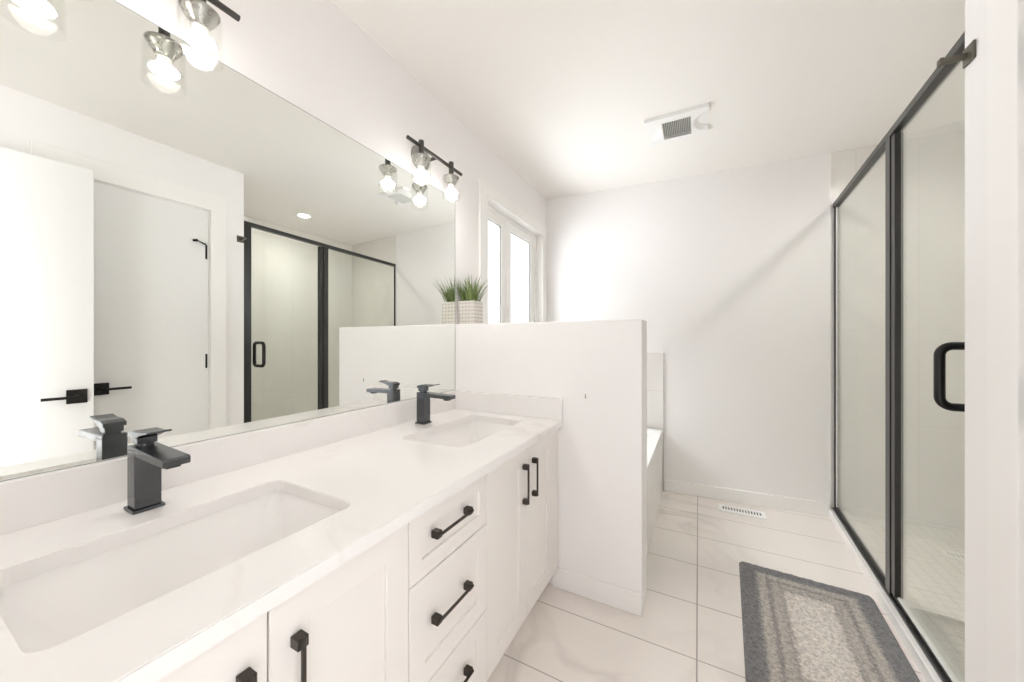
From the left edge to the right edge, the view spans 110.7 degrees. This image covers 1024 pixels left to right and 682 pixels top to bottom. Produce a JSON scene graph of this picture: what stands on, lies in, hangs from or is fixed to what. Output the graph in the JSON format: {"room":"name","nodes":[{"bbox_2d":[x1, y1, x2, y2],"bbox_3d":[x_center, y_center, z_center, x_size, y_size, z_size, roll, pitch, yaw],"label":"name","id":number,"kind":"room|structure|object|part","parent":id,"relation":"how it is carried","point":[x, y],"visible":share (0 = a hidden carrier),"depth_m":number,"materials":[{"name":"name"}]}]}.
{"room":"bathroom","nodes":[
{"label":"bathroom","id":0,"kind":"room"},
{"bbox_2d":[115,0,545,323],"bbox_3d":[-0.508,-0.045,1.823,0.130,2.491,3.273,0,0,28],"label":"wall","id":1,"kind":"structure","parent":0,"point":[310,54],"depth_m":1.44,"materials":[{"name":"white paint"}]},
{"bbox_2d":[175,0,239,66],"bbox_3d":[-0.874,-0.845,0.817,0.158,0.253,0.394,0,0,28],"label":"vanity light","id":2,"kind":"object","parent":1,"relation":"attached to","point":[202,17],"visible":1,"depth_m":0.89,"materials":[{"name":"white glass"}]},
{"bbox_3d":[-0.793,-0.769,0.900,0.064,0.014,0.064,0,0,28],"label":"bulb globe","id":3,"kind":"part","parent":2,"relation":"part of","materials":[{"name":"white glass"}]},
{"bbox_3d":[-0.793,-0.756,0.900,0.065,0.012,0.065,0,0,28],"label":"bulb","id":4,"kind":"part","parent":2,"relation":"part of","materials":[{"name":"white glass"}]},
{"bbox_3d":[-0.793,-0.789,0.900,0.037,0.026,0.037,0,0,28],"label":"bulb","id":5,"kind":"part","parent":2,"relation":"part of","materials":[{"name":"white glass"}]},
{"bbox_2d":[0,0,454,481],"bbox_3d":[-0.739,-0.265,1.235,0.006,1.089,1.776,0,0,28],"label":"wall mirror","id":6,"kind":"object","parent":1,"relation":"attached to","point":[186,248],"visible":1,"depth_m":0.94,"materials":[{"name":"white mirror"}]},
{"bbox_2d":[0,390,455,534],"bbox_3d":[-0.737,0.331,1.223,0.018,0.102,1.794,0,0,28],"label":"backsplash","id":7,"kind":"structure","parent":1,"relation":"attached to","point":[33,500],"depth_m":0.97,"materials":[{"name":"white stone"}]},
{"bbox_2d":[406,135,461,195],"bbox_3d":[-0.392,-0.845,1.732,0.158,0.253,0.394,0,0,28],"label":"vanity light","id":8,"kind":"object","parent":1,"relation":"attached to","point":[421,160],"visible":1,"depth_m":1.71,"materials":[{"name":"black metal"}]},
{"bbox_3d":[-0.453,-0.911,1.764,0.022,0.120,0.120,0,0,28],"label":"wall plate","id":9,"kind":"part","parent":8,"relation":"part of","materials":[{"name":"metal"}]},
{"bbox_3d":[-0.415,-0.877,1.619,0.025,0.075,0.025,0,0,28],"label":"lamp post","id":10,"kind":"part","parent":8,"relation":"part of","materials":[{"name":"grey metal"}]},
{"bbox_3d":[-0.415,-0.756,1.619,0.065,0.012,0.065,0,0,28],"label":"bulb","id":11,"kind":"part","parent":8,"relation":"part of","materials":[{"name":"white glass"}]},
{"bbox_3d":[-0.312,-0.877,1.815,0.025,0.075,0.025,0,0,28],"label":"lamp post","id":12,"kind":"part","parent":8,"relation":"part of","materials":[{"name":"grey metal"}]},
{"bbox_3d":[-0.312,-0.756,1.815,0.065,0.012,0.065,0,0,28],"label":"bulb","id":13,"kind":"part","parent":8,"relation":"part of","materials":[{"name":"white glass"}]},
{"bbox_2d":[479,178,546,323],"bbox_3d":[-0.007,-0.429,2.756,0.147,1.203,1.103,0,0,28],"label":"window","id":14,"kind":"structure","parent":1,"relation":"in","point":[510,219],"depth_m":2.69,"materials":[{"name":"white paint"}]},
{"bbox_3d":[-0.144,-0.431,2.534,0.034,0.969,0.345,0,0,28],"label":"sash","id":15,"kind":"part","parent":14,"relation":"part of","materials":[{"name":"white paint"}]},
{"bbox_3d":[-0.026,-0.431,2.772,0.062,1.031,0.937,0,0,28],"label":"frame","id":16,"kind":"part","parent":14,"relation":"part of","materials":[{"name":"white paint"}]},
{"bbox_3d":[0.065,-0.431,2.932,0.034,0.969,0.506,0,0,28],"label":"sash","id":17,"kind":"part","parent":14,"relation":"part of","materials":[{"name":"white paint"}]},
{"bbox_2d":[455,319,646,615],"bbox_3d":[0.156,0.552,1.855,1.014,1.296,0.181,0,0,28],"label":"wall","id":18,"kind":"structure","parent":0,"point":[602,437],"depth_m":1.66,"materials":[{"name":"white paint"}]},
{"bbox_2d":[454,274,488,323],"bbox_3d":[-0.207,-0.240,2.023,0.209,0.288,0.262,0,0,28],"label":"potted grass","id":19,"kind":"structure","parent":18,"relation":"on","point":[470,310],"depth_m":2.01,"materials":[{"name":"beige ceramic"}]},
{"bbox_2d":[458,300,482,323],"bbox_3d":[-0.240,-0.162,2.050,0.111,0.132,0.097,0,0,28],"label":"pot","id":20,"kind":"object","parent":19,"relation":"attached to","point":[469,311],"depth_m":2.01,"materials":[{"name":"grey ceramic"}]},
{"bbox_2d":[331,0,964,199],"bbox_3d":[0.915,-1.331,1.251,3.120,0.080,3.586,0,0,28],"label":"ceiling","id":21,"kind":"structure","parent":0,"point":[564,92],"depth_m":1.72,"materials":[{"name":"white paint"}]},
{"bbox_2d":[645,102,708,146],"bbox_3d":[0.986,-1.279,2.116,0.329,0.023,0.284,0,0,28],"label":"exhaust fan","id":22,"kind":"object","parent":21,"relation":"attached to","point":[692,121],"visible":1,"depth_m":2.10,"materials":[{"name":"white plastic"}]},
{"bbox_2d":[661,115,691,139],"bbox_3d":[0.986,-1.279,2.116,0.160,0.022,0.192,0,0,28],"label":"grille","id":23,"kind":"object","parent":22,"relation":"attached to","point":[678,127],"depth_m":2.12,"materials":[{"name":"grey"}]},
{"bbox_2d":[487,491,964,681],"bbox_3d":[0.915,1.228,1.251,3.120,0.105,3.586,0,0,28],"label":"floor","id":24,"kind":"structure","parent":0,"point":[689,628],"depth_m":1.64,"materials":[{"name":"tile"}]},
{"bbox_2d":[157,430,557,681],"bbox_3d":[-0.455,0.807,1.076,0.652,0.786,1.790,0,0,28],"label":"vanity cabinet","id":25,"kind":"object","parent":24,"relation":"on","point":[442,597],"visible":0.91,"depth_m":0.90,"materials":[{"name":"white paint"}]},
{"bbox_3d":[-0.467,0.761,0.430,0.020,0.674,0.304,0,0,28],"label":"door","id":26,"kind":"part","parent":25,"relation":"part of","materials":[{"name":"white paint"}]},
{"bbox_3d":[-0.392,0.563,0.524,0.026,0.139,0.019,0,0,28],"label":"handle","id":27,"kind":"part","parent":25,"relation":"part of","materials":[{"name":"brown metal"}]},
{"bbox_2d":[0,390,562,681],"bbox_3d":[-0.457,0.346,1.076,0.652,0.134,1.794,0,0,28],"label":"countertop","id":28,"kind":"structure","parent":25,"relation":"on","point":[368,465],"depth_m":0.78,"materials":[{"name":"white stone"}]},
{"bbox_2d":[124,427,190,514],"bbox_3d":[-0.779,0.289,0.779,0.196,0.185,0.054,0,0,28],"label":"faucet","id":29,"kind":"object","parent":28,"relation":"on","point":[146,458],"visible":1,"depth_m":0.79,"materials":[{"name":"grey metal"}]},
{"bbox_3d":[-0.842,0.378,0.812,0.054,0.007,0.054,0,0,28],"label":"plate","id":30,"kind":"part","parent":29,"relation":"part of","materials":[{"name":"grey metal"}]},
{"bbox_3d":[-0.816,0.207,0.798,0.102,0.021,0.042,0,0,28],"label":"lever","id":31,"kind":"part","parent":29,"relation":"part of","materials":[{"name":"grey metal"}]},
{"bbox_3d":[-0.777,0.248,0.778,0.191,0.022,0.045,0,0,28],"label":"spout","id":32,"kind":"part","parent":29,"relation":"part of","materials":[{"name":"grey metal"}]},
{"bbox_2d":[0,492,339,652],"bbox_3d":[-0.615,0.493,0.702,0.347,0.160,0.492,0,0,28],"label":"undermount sink","id":33,"kind":"object","parent":28,"relation":"in","point":[47,610],"visible":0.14,"depth_m":0.72,"materials":[{"name":"white ceramic"}]},
{"bbox_2d":[415,384,455,424],"bbox_3d":[-0.349,0.289,1.615,0.196,0.185,0.054,0,0,28],"label":"faucet","id":34,"kind":"object","parent":28,"relation":"on","point":[423,397],"visible":1,"depth_m":1.63,"materials":[{"name":"grey metal"}]},
{"bbox_3d":[-0.412,0.378,1.648,0.054,0.007,0.054,0,0,28],"label":"plate","id":35,"kind":"part","parent":34,"relation":"part of","materials":[{"name":"grey metal"}]},
{"bbox_3d":[-0.386,0.207,1.634,0.102,0.021,0.042,0,0,28],"label":"lever","id":36,"kind":"part","parent":34,"relation":"part of","materials":[{"name":"grey metal"}]},
{"bbox_3d":[-0.347,0.248,1.613,0.191,0.022,0.045,0,0,28],"label":"spout","id":37,"kind":"part","parent":34,"relation":"part of","materials":[{"name":"grey metal"}]},
{"bbox_2d":[415,421,512,447],"bbox_3d":[-0.193,0.493,1.548,0.330,0.160,0.536,0,0,28],"label":"undermount sink","id":38,"kind":"object","parent":28,"relation":"in","point":[463,435],"visible":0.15,"depth_m":1.75,"materials":[{"name":"white ceramic"}]},
{"bbox_3d":[-0.355,0.563,0.594,0.026,0.139,0.019,0,0,28],"label":"handle","id":39,"kind":"part","parent":25,"relation":"part of","materials":[{"name":"brown metal"}]},
{"bbox_3d":[-0.323,0.761,0.703,0.020,0.674,0.305,0,0,28],"label":"door","id":40,"kind":"part","parent":25,"relation":"part of","materials":[{"name":"white paint"}]},
{"bbox_3d":[-0.171,0.726,0.993,0.020,0.272,0.345,0,0,28],"label":"drawer","id":41,"kind":"part","parent":25,"relation":"part of","materials":[{"name":"white paint"}]},
{"bbox_3d":[-0.171,0.505,0.993,0.020,0.162,0.345,0,0,28],"label":"drawer","id":42,"kind":"part","parent":25,"relation":"part of","materials":[{"name":"white paint"}]},
{"bbox_3d":[-0.158,0.712,0.967,0.026,0.019,0.159,0,0,28],"label":"handle","id":43,"kind":"part","parent":25,"relation":"part of","materials":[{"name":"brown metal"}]},
{"bbox_3d":[-0.158,0.493,0.967,0.026,0.019,0.159,0,0,28],"label":"handle","id":44,"kind":"part","parent":25,"relation":"part of","materials":[{"name":"brown metal"}]},
{"bbox_3d":[-0.171,0.981,0.993,0.020,0.233,0.345,0,0,28],"label":"drawer","id":45,"kind":"part","parent":25,"relation":"part of","materials":[{"name":"white paint"}]},
{"bbox_3d":[-0.158,0.960,0.967,0.026,0.019,0.159,0,0,28],"label":"handle","id":46,"kind":"part","parent":25,"relation":"part of","materials":[{"name":"brown metal"}]},
{"bbox_3d":[-0.019,0.761,1.280,0.020,0.674,0.299,0,0,28],"label":"door","id":47,"kind":"part","parent":25,"relation":"part of","materials":[{"name":"white paint"}]},
{"bbox_3d":[0.056,0.556,1.373,0.026,0.153,0.019,0,0,28],"label":"handle","id":48,"kind":"part","parent":25,"relation":"part of","materials":[{"name":"brown metal"}]},
{"bbox_3d":[0.096,0.556,1.449,0.026,0.153,0.019,0,0,28],"label":"handle","id":49,"kind":"part","parent":25,"relation":"part of","materials":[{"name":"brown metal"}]},
{"bbox_3d":[0.117,0.761,1.538,0.020,0.674,0.277,0,0,28],"label":"door","id":50,"kind":"part","parent":25,"relation":"part of","materials":[{"name":"white paint"}]},
{"bbox_2d":[647,428,662,554],"bbox_3d":[0.487,0.948,2.500,0.971,0.505,1.243,0,0,28],"label":"bathtub","id":51,"kind":"object","parent":24,"relation":"on","point":[654,436],"visible":0.18,"depth_m":2.33,"materials":[{"name":"white plastic"}]},
{"bbox_2d":[718,504,766,519],"bbox_3d":[1.615,1.198,2.490,0.280,0.004,0.112,0,0,28],"label":"floor vent","id":52,"kind":"object","parent":24,"relation":"in","point":[732,509],"visible":1,"depth_m":2.48,"materials":[{"name":"white plastic"}]},
{"bbox_2d":[739,561,919,681],"bbox_3d":[1.234,1.192,1.421,0.524,0.015,0.860,0,0,31],"label":"bath rug","id":53,"kind":"object","parent":24,"relation":"on","point":[796,629],"visible":1,"depth_m":1.43,"materials":[{"name":"grey fabric"}]},
{"bbox_2d":[829,509,964,681],"bbox_3d":[1.776,1.174,1.678,0.100,0.052,1.720,0,0,31],"label":"curb","id":54,"kind":"object","parent":24,"relation":"on","point":[925,667],"visible":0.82,"depth_m":1.50,"materials":[{"name":"white stone"}]},
{"bbox_2d":[832,31,964,681],"bbox_3d":[1.766,0.098,1.680,0.165,2.099,1.707,0,0,31],"label":"shower door frame","id":55,"kind":"structure","parent":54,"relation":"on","point":[891,144],"depth_m":1.54,"materials":[{"name":"black metal"}]},
{"bbox_3d":[1.714,0.107,1.595,0.037,2.058,0.052,0,0,28],"label":"hinge post","id":56,"kind":"part","parent":55,"relation":"part of","materials":[{"name":"black metal"}]},
{"bbox_3d":[1.363,0.110,1.097,0.078,0.215,0.025,0,0,28],"label":"handle","id":57,"kind":"part","parent":55,"relation":"part of","materials":[{"name":"black metal"}]},
{"bbox_2d":[546,130,964,532],"bbox_3d":[1.675,-0.045,2.693,3.136,2.491,0.112,0,0,24],"label":"wall","id":58,"kind":"structure","parent":0,"point":[727,271],"depth_m":2.52,"materials":[{"name":"white paint"}]},
{"bbox_2d":[663,353,663,490],"bbox_3d":[1.216,0.647,2.838,0.004,1.106,0.013,0,0,28],"label":"trim","id":59,"kind":"structure","parent":58,"relation":"attached to","point":[663,353],"depth_m":2.83,"materials":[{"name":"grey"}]},
{"bbox_2d":[664,479,829,516],"bbox_3d":[1.696,1.154,2.629,1.037,0.092,0.014,0,0,24],"label":"baseboard","id":60,"kind":"structure","parent":58,"relation":"attached to","point":[727,494],"depth_m":2.60,"materials":[{"name":"white paint"}]},
{"bbox_2d":[829,152,830,508],"bbox_3d":[2.180,-0.045,2.428,0.010,2.491,0.014,0,0,28],"label":"trim","id":61,"kind":"structure","parent":58,"relation":"attached to","point":[829,152],"depth_m":2.42,"materials":[{"name":"white paint"}]},
{"bbox_2d":[965,0,987,681],"bbox_3d":[0.911,-0.045,0.196,0.120,2.491,1.716,0,0,28],"label":"wall","id":62,"kind":"structure","parent":0,"point":[976,11],"depth_m":0.94,"materials":[{"name":"white paint"}]},
{"bbox_2d":[937,39,975,68],"bbox_3d":[1.220,-0.780,0.975,0.058,0.050,0.047,0,0,28],"label":"bracket","id":63,"kind":"object","parent":62,"relation":"attached to","point":[969,54],"visible":1,"depth_m":0.97,"materials":[{"name":"black metal"}]},
{"bbox_3d":[1.244,-0.780,0.963,0.006,0.050,0.047,0,0,28],"label":"plate","id":64,"kind":"part","parent":63,"relation":"part of","materials":[{"name":"brown metal"}]},
{"bbox_2d":[988,0,1023,681],"bbox_3d":[1.024,0.072,0.480,0.184,2.256,0.867,0,0,28],"label":"door","id":65,"kind":"structure","parent":62,"relation":"in","point":[1005,17],"depth_m":0.83,"materials":[{"name":"white paint"}]}
]}

